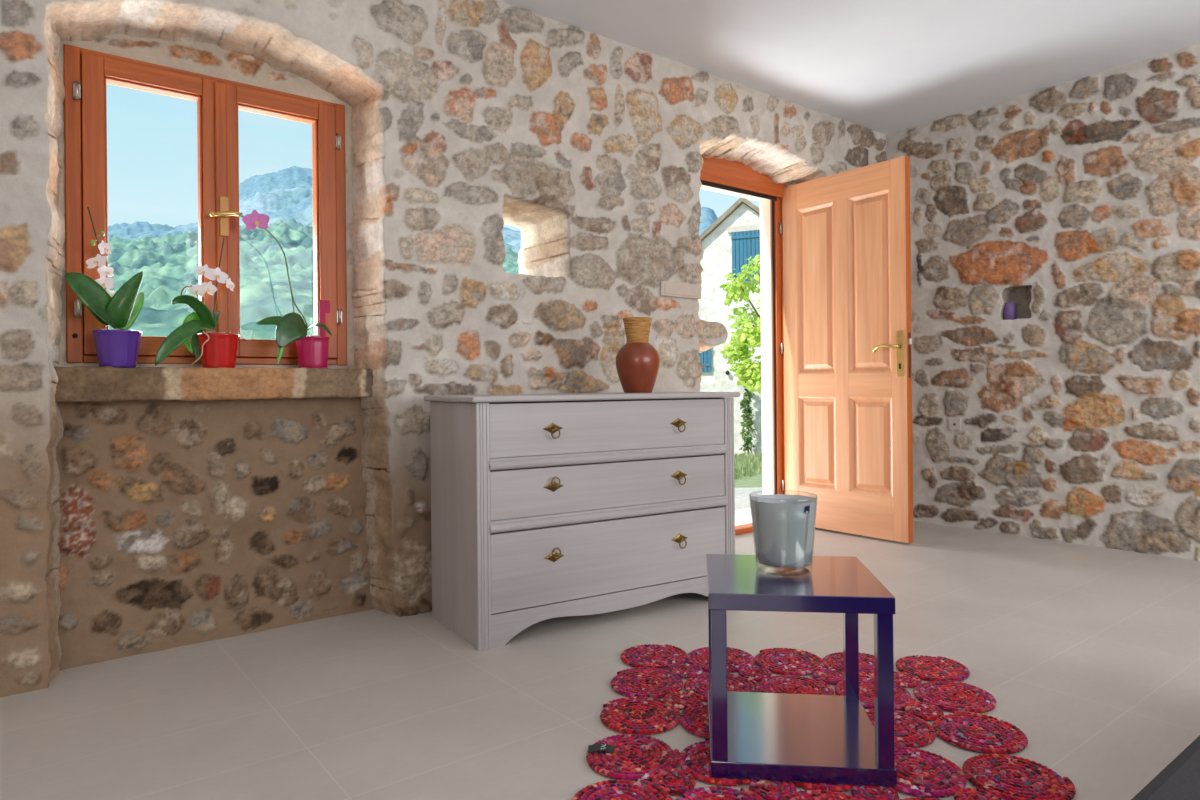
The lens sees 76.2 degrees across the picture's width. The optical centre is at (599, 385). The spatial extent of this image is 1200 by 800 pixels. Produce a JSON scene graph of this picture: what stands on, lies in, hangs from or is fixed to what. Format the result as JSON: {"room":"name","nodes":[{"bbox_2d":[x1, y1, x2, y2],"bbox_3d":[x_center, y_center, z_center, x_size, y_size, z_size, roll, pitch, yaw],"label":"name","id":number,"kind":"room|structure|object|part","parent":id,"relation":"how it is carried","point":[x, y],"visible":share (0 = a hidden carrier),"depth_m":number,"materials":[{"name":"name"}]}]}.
{"room":"traditional dwelling","nodes":[
{"label":"traditional dwelling","id":0,"kind":"room"},
{"bbox_2d":[0,0,886,697],"bbox_3d":[-0.655,-0.367,3.335,6.270,2.574,0.457,-1,0,-38],"label":"wall","id":1,"kind":"structure","parent":0,"point":[470,119],"depth_m":3.09,"materials":[{"name":"stone"}]},
{"bbox_2d":[53,44,372,402],"bbox_3d":[-1.372,-0.538,2.780,1.090,1.185,0.223,-1,0,-38],"label":"window","id":2,"kind":"structure","parent":1,"relation":"in","point":[87,72],"depth_m":2.77,"materials":[{"name":"brown wood"}]},
{"bbox_2d":[65,207,143,367],"bbox_3d":[-1.631,-0.323,2.522,0.223,0.526,0.137,-1,0,-38],"label":"potted orchid","id":3,"kind":"object","parent":2,"relation":"on","point":[119,347],"visible":0.99,"depth_m":2.51,"materials":[{"name":"green plant"}]},
{"bbox_3d":[-1.651,-0.399,2.522,0.062,0.375,0.013,-1,0,-32],"label":"flower stem","id":4,"kind":"part","parent":3,"relation":"part of","materials":[{"name":"plant"}]},
{"bbox_3d":[-1.603,-0.122,2.542,0.142,0.122,0.137,-1,0,-38],"label":"pot","id":5,"kind":"part","parent":3,"relation":"part of","materials":[{"name":"purple plastic"}]},
{"bbox_3d":[-1.577,-0.608,2.691,0.406,1.005,0.073,-1,0,-38],"label":"sash","id":6,"kind":"part","parent":2,"relation":"part of","materials":[{"name":"brown wood"}]},
{"bbox_2d":[155,238,253,367],"bbox_3d":[-1.380,-0.297,2.682,0.136,0.469,0.333,-1,0,19],"label":"potted orchid","id":7,"kind":"object","parent":2,"relation":"on","point":[216,350],"visible":0.98,"depth_m":2.68,"materials":[{"name":"green plant"}]},
{"bbox_3d":[-1.361,-0.124,2.731,0.138,0.122,0.134,-1,0,-38],"label":"pot","id":8,"kind":"part","parent":7,"relation":"part of","materials":[{"name":"red plastic"}]},
{"bbox_3d":[-1.368,-0.367,2.737,0.048,0.330,0.011,-1,0,-38],"label":"flower stem","id":9,"kind":"part","parent":7,"relation":"part of","materials":[{"name":"plant"}]},
{"bbox_3d":[-1.347,-0.007,2.754,1.090,0.122,0.156,-1,0,-38],"label":"sill","id":10,"kind":"part","parent":2,"relation":"part of","materials":[{"name":"stone"}]},
{"bbox_3d":[-1.369,-0.618,2.788,0.032,0.147,0.007,-1,0,-38],"label":"handle plate","id":11,"kind":"part","parent":2,"relation":"part of","materials":[{"name":"beige metal"}]},
{"bbox_3d":[-1.357,-0.618,2.770,0.108,0.027,0.046,-1,0,-38],"label":"handle lever","id":12,"kind":"part","parent":2,"relation":"part of","materials":[{"name":"gold metal"}]},
{"bbox_3d":[-1.246,-0.611,2.949,0.435,1.005,0.073,-1,0,-38],"label":"sash","id":13,"kind":"part","parent":2,"relation":"part of","materials":[{"name":"brown wood"}]},
{"bbox_2d":[238,210,331,367],"bbox_3d":[-1.179,-0.352,2.871,0.336,0.575,0.129,-1,0,-38],"label":"potted orchid","id":14,"kind":"object","parent":2,"relation":"on","point":[312,350],"visible":0.96,"depth_m":2.88,"materials":[{"name":"plant"}]},
{"bbox_3d":[-1.203,-0.415,2.834,0.251,0.407,0.025,-1,0,-42],"label":"flower stem","id":15,"kind":"part","parent":14,"relation":"part of","materials":[{"name":"green plant"}]},
{"bbox_3d":[-1.101,-0.127,2.933,0.127,0.122,0.123,-1,0,-38],"label":"pot","id":16,"kind":"part","parent":14,"relation":"part of","materials":[{"name":"ceramic"}]},
{"bbox_2d":[56,33,373,670],"bbox_3d":[-1.361,-0.223,2.789,1.224,2.256,0.108,-1,0,-38],"label":"wall niche","id":17,"kind":"object","parent":1,"relation":"in","point":[182,523],"visible":0.69,"depth_m":2.73,"materials":[{"name":"stone"}]},
{"bbox_2d":[660,281,700,298],"bbox_3d":[0.416,-0.490,3.911,0.282,0.074,0.014,-1,0,-38],"label":"wall plate","id":18,"kind":"object","parent":1,"relation":"attached to","point":[672,289],"visible":1,"depth_m":3.90,"materials":[{"name":"white plastic"}]},
{"bbox_2d":[700,156,912,542],"bbox_3d":[1.043,-0.234,4.264,1.090,2.233,0.927,-1,0,-38],"label":"door","id":19,"kind":"structure","parent":1,"relation":"in","point":[841,337],"depth_m":4.50,"materials":[{"name":"brown wood"}]},
{"bbox_3d":[0.792,-0.232,4.586,1.090,2.233,0.090,-1,0,-38],"label":"frame","id":20,"kind":"part","parent":19,"relation":"part of","materials":[{"name":"brown wood"}]},
{"bbox_3d":[1.329,-0.588,4.672,0.048,1.025,0.270,-1,0,-38],"label":"panel","id":21,"kind":"part","parent":19,"relation":"part of","materials":[{"name":"brown wood"}]},
{"bbox_3d":[1.338,0.344,4.672,0.048,0.555,0.270,-1,0,-38],"label":"panel","id":22,"kind":"part","parent":19,"relation":"part of","materials":[{"name":"brown wood"}]},
{"bbox_3d":[1.554,-0.590,4.383,0.048,1.025,0.275,-1,0,-38],"label":"panel","id":23,"kind":"part","parent":19,"relation":"part of","materials":[{"name":"brown wood"}]},
{"bbox_3d":[1.563,0.342,4.383,0.048,0.555,0.275,-1,0,-38],"label":"panel","id":24,"kind":"part","parent":19,"relation":"part of","materials":[{"name":"brown wood"}]},
{"bbox_3d":[1.590,-0.212,4.251,0.060,0.045,0.154,-1,0,-38],"label":"handle lever","id":25,"kind":"part","parent":19,"relation":"part of","materials":[{"name":"gold metal"}]},
{"bbox_3d":[1.654,-0.177,4.217,0.004,0.252,0.043,-1,0,-38],"label":"handle plate","id":26,"kind":"part","parent":19,"relation":"part of","materials":[{"name":"gold metal"}]},
{"bbox_2d":[0,521,1199,799],"bbox_3d":[1.036,0.983,1.205,6.700,0.200,5.640,-1,0,-38],"label":"floor","id":27,"kind":"structure","parent":0,"point":[1092,653],"depth_m":2.27,"materials":[{"name":"stone"}]},
{"bbox_2d":[424,392,739,650],"bbox_3d":[-0.046,0.462,3.078,1.194,0.862,0.495,-1,0,-32],"label":"dresser","id":28,"kind":"object","parent":27,"relation":"on","point":[553,505],"visible":0.98,"depth_m":2.82,"materials":[{"name":"white wood"}]},
{"bbox_3d":[-0.402,0.477,2.607,0.048,0.838,0.030,-1,0,-32],"label":"corner post","id":29,"kind":"part","parent":28,"relation":"part of","materials":[{"name":"white wood"}]},
{"bbox_3d":[-0.163,0.160,2.731,0.086,0.056,0.025,-1,0,-32],"label":"ring pull","id":30,"kind":"part","parent":28,"relation":"part of","materials":[{"name":"gold metal"}]},
{"bbox_3d":[-0.162,0.352,2.732,0.086,0.056,0.022,-1,0,-32],"label":"ring pull","id":31,"kind":"part","parent":28,"relation":"part of","materials":[{"name":"gold metal"}]},
{"bbox_3d":[-0.159,0.604,2.732,0.086,0.056,0.022,-1,0,-32],"label":"ring pull","id":32,"kind":"part","parent":28,"relation":"part of","materials":[{"name":"gold metal"}]},
{"bbox_3d":[0.063,0.151,2.897,1.050,0.186,0.020,-1,0,-32],"label":"drawer","id":33,"kind":"part","parent":28,"relation":"part of","materials":[{"name":"white wood"}]},
{"bbox_3d":[0.068,0.641,2.897,1.050,0.270,0.020,-1,0,-32],"label":"drawer","id":34,"kind":"part","parent":28,"relation":"part of","materials":[{"name":"white wood"}]},
{"bbox_3d":[0.065,0.374,2.897,1.050,0.168,0.020,-1,0,-32],"label":"drawer","id":35,"kind":"part","parent":28,"relation":"part of","materials":[{"name":"white wood"}]},
{"bbox_3d":[0.069,0.265,2.890,1.058,0.040,0.033,-1,0,-32],"label":"moulding","id":36,"kind":"part","parent":28,"relation":"part of","materials":[{"name":"white wood"}]},
{"bbox_3d":[0.071,0.479,2.890,1.058,0.041,0.033,-1,0,-32],"label":"moulding","id":37,"kind":"part","parent":28,"relation":"part of","materials":[{"name":"white wood"}]},
{"bbox_2d":[615,317,659,392],"bbox_3d":[0.159,-0.129,3.231,0.189,0.315,0.189,-1,0,-38],"label":"clay vase","id":38,"kind":"object","parent":28,"relation":"on","point":[637,361],"visible":1,"depth_m":3.17,"materials":[{"name":"brown ceramic"}]},
{"bbox_3d":[0.318,0.155,3.030,0.086,0.056,0.025,-1,0,-32],"label":"ring pull","id":39,"kind":"part","parent":28,"relation":"part of","materials":[{"name":"gold metal"}]},
{"bbox_3d":[0.320,0.363,3.030,0.086,0.056,0.025,-1,0,-32],"label":"ring pull","id":40,"kind":"part","parent":28,"relation":"part of","materials":[{"name":"gold metal"}]},
{"bbox_3d":[0.322,0.615,3.030,0.086,0.056,0.025,-1,0,-32],"label":"ring pull","id":41,"kind":"part","parent":28,"relation":"part of","materials":[{"name":"gold metal"}]},
{"bbox_3d":[0.533,0.468,3.190,0.048,0.838,0.030,-1,0,-32],"label":"corner post","id":42,"kind":"part","parent":28,"relation":"part of","materials":[{"name":"white wood"}]},
{"bbox_2d":[571,644,1075,799],"bbox_3d":[0.520,0.877,1.884,1.096,0.020,1.359,-1,0,9],"label":"rug","id":43,"kind":"object","parent":27,"relation":"on","point":[996,775],"visible":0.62,"depth_m":1.95,"materials":[{"name":"red fabric"}]},
{"bbox_2d":[706,554,896,786],"bbox_3d":[0.469,0.667,1.885,0.401,0.412,0.401,-1,0,7],"label":"side table","id":44,"kind":"object","parent":43,"relation":"on","point":[753,735],"visible":0.99,"depth_m":1.75,"materials":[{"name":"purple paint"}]},
{"bbox_3d":[0.313,0.669,2.085,0.034,0.339,0.034,-1,0,7],"label":"leg","id":45,"kind":"part","parent":44,"relation":"part of","materials":[{"name":"blue paint"}]},
{"bbox_3d":[0.269,0.670,1.729,0.034,0.339,0.034,-1,0,7],"label":"leg","id":46,"kind":"part","parent":44,"relation":"part of","materials":[{"name":"blue paint"}]},
{"bbox_2d":[750,494,816,566],"bbox_3d":[0.460,0.367,1.917,0.168,0.189,0.168,-1,0,-38],"label":"bucket","id":47,"kind":"object","parent":44,"relation":"on","point":[783,524],"visible":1,"depth_m":1.86,"materials":[{"name":"silver metal"}]},
{"bbox_2d":[707,691,896,786],"bbox_3d":[0.471,0.855,1.885,0.401,0.036,0.401,-1,0,7],"label":"shelf","id":48,"kind":"object","parent":44,"relation":"attached to","point":[772,736],"depth_m":1.80,"materials":[{"name":"purple paint"}]},
{"bbox_3d":[0.669,0.666,2.042,0.034,0.339,0.034,-1,0,7],"label":"leg","id":49,"kind":"part","parent":44,"relation":"part of","materials":[{"name":"blue paint"}]},
{"bbox_3d":[0.626,0.666,1.685,0.034,0.339,0.034,-1,0,7],"label":"leg","id":50,"kind":"part","parent":44,"relation":"part of","materials":[{"name":"blue paint"}]},
{"bbox_2d":[1131,735,1199,799],"bbox_3d":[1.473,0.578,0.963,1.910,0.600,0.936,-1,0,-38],"label":"rug","id":51,"kind":"object","parent":27,"relation":"on","point":[1180,779],"visible":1,"depth_m":0.90,"materials":[{"name":"grey fabric"}]},
{"bbox_2d":[700,185,772,494],"bbox_3d":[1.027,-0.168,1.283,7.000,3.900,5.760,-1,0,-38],"label":"door frame","id":52,"kind":"structure","parent":0,"point":[765,248],"depth_m":4.91,"materials":[{"name":"white paint"}]},
{"bbox_2d":[498,0,1199,134],"bbox_3d":[1.054,-1.790,1.310,6.900,0.250,5.850,-1,0,-38],"label":"ceiling","id":53,"kind":"structure","parent":0,"point":[885,67],"depth_m":3.71,"materials":[{"name":"paint"}]},
{"bbox_2d":[885,43,1199,560],"bbox_3d":[3.514,-0.419,3.101,0.153,2.556,5.169,-1,0,-38],"label":"wall","id":54,"kind":"structure","parent":0,"point":[1075,204],"depth_m":4.24,"materials":[{"name":"stone"}]},
{"bbox_2d":[949,418,960,429],"bbox_3d":[2.195,0.236,4.729,0.014,0.072,0.072,-1,0,-38],"label":"wall socket","id":55,"kind":"object","parent":54,"relation":"attached to","point":[954,423],"visible":1,"depth_m":4.72,"materials":[{"name":"white plastic"}]},
{"bbox_2d":[1003,301,1016,319],"bbox_3d":[2.425,-0.445,4.529,0.074,0.112,0.074,-1,0,-38],"label":"candle","id":56,"kind":"object","parent":54,"relation":"in","point":[1010,309],"visible":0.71,"depth_m":4.50,"materials":[{"name":"purple wax"}]},
{"label":"outside","id":57,"kind":"structure","parent":0,"visible":0},
{"bbox_2d":[735,487,761,509],"bbox_3d":[-3.521,2.174,20.819,48.000,2.435,30.800,-1,0,-38],"label":"ground","id":58,"kind":"structure","parent":57,"point":[742,495],"depth_m":7.82,"materials":[{"name":"grey concrete"}]},
{"bbox_2d":[698,197,761,454],"bbox_3d":[4.745,-1.103,21.162,7.100,6.700,7.120,-1,0,23],"label":"stone house","id":59,"kind":"structure","parent":58,"relation":"on","point":[733,238],"depth_m":18.13,"materials":[{"name":"paint"}]},
{"bbox_2d":[699,349,710,371],"bbox_3d":[2.440,-0.686,18.345,0.450,0.710,0.050,-1,0,23],"label":"window shutter","id":60,"kind":"object","parent":59,"relation":"hanging from","point":[705,356],"depth_m":18.30,"materials":[{"name":"blue paint"}]},
{"bbox_2d":[731,231,750,281],"bbox_3d":[3.319,-3.040,17.962,0.460,1.160,0.050,-1,0,23],"label":"window shutter","id":61,"kind":"object","parent":59,"relation":"hanging from","point":[740,240],"depth_m":17.97,"materials":[{"name":"blue paint"}]},
{"bbox_2d":[751,230,759,280],"bbox_3d":[3.747,-3.044,17.781,0.460,1.160,0.050,-1,0,23],"label":"window shutter","id":62,"kind":"object","parent":59,"relation":"hanging from","point":[755,234],"depth_m":17.83,"materials":[{"name":"blue paint"}]},
{"bbox_2d":[719,254,760,393],"bbox_3d":[1.452,-0.041,6.466,0.804,2.288,0.890,-1,0,-3],"label":"leafy tree","id":63,"kind":"object","parent":58,"relation":"on","point":[746,337],"visible":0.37,"depth_m":6.48,"materials":[{"name":"green plant"}]},
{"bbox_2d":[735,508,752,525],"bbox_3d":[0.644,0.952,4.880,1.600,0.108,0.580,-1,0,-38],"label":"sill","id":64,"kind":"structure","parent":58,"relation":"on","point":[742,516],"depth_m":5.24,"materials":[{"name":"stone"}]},
{"bbox_2d":[739,381,754,453],"bbox_3d":[3.403,0.757,17.707,0.409,1.907,0.455,-1,0,-38],"label":"climbing plant","id":65,"kind":"object","parent":58,"relation":"on","point":[748,395],"visible":0.89,"depth_m":17.64,"materials":[{"name":"green plant"}]},
{"bbox_2d":[734,451,761,487],"bbox_3d":[1.292,1.382,13.485,6.800,0.708,9.470,-1,0,23],"label":"grass","id":66,"kind":"structure","parent":58,"relation":"on","point":[747,468],"depth_m":11.02,"materials":[{"name":"green plant"}]},
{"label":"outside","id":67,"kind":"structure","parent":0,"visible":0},
{"bbox_2d":[108,166,717,339],"bbox_3d":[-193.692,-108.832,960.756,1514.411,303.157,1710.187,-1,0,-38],"label":"hills","id":68,"kind":"structure","parent":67,"point":[167,256],"depth_m":260.53,"materials":[{"name":"green plant"}]}
]}

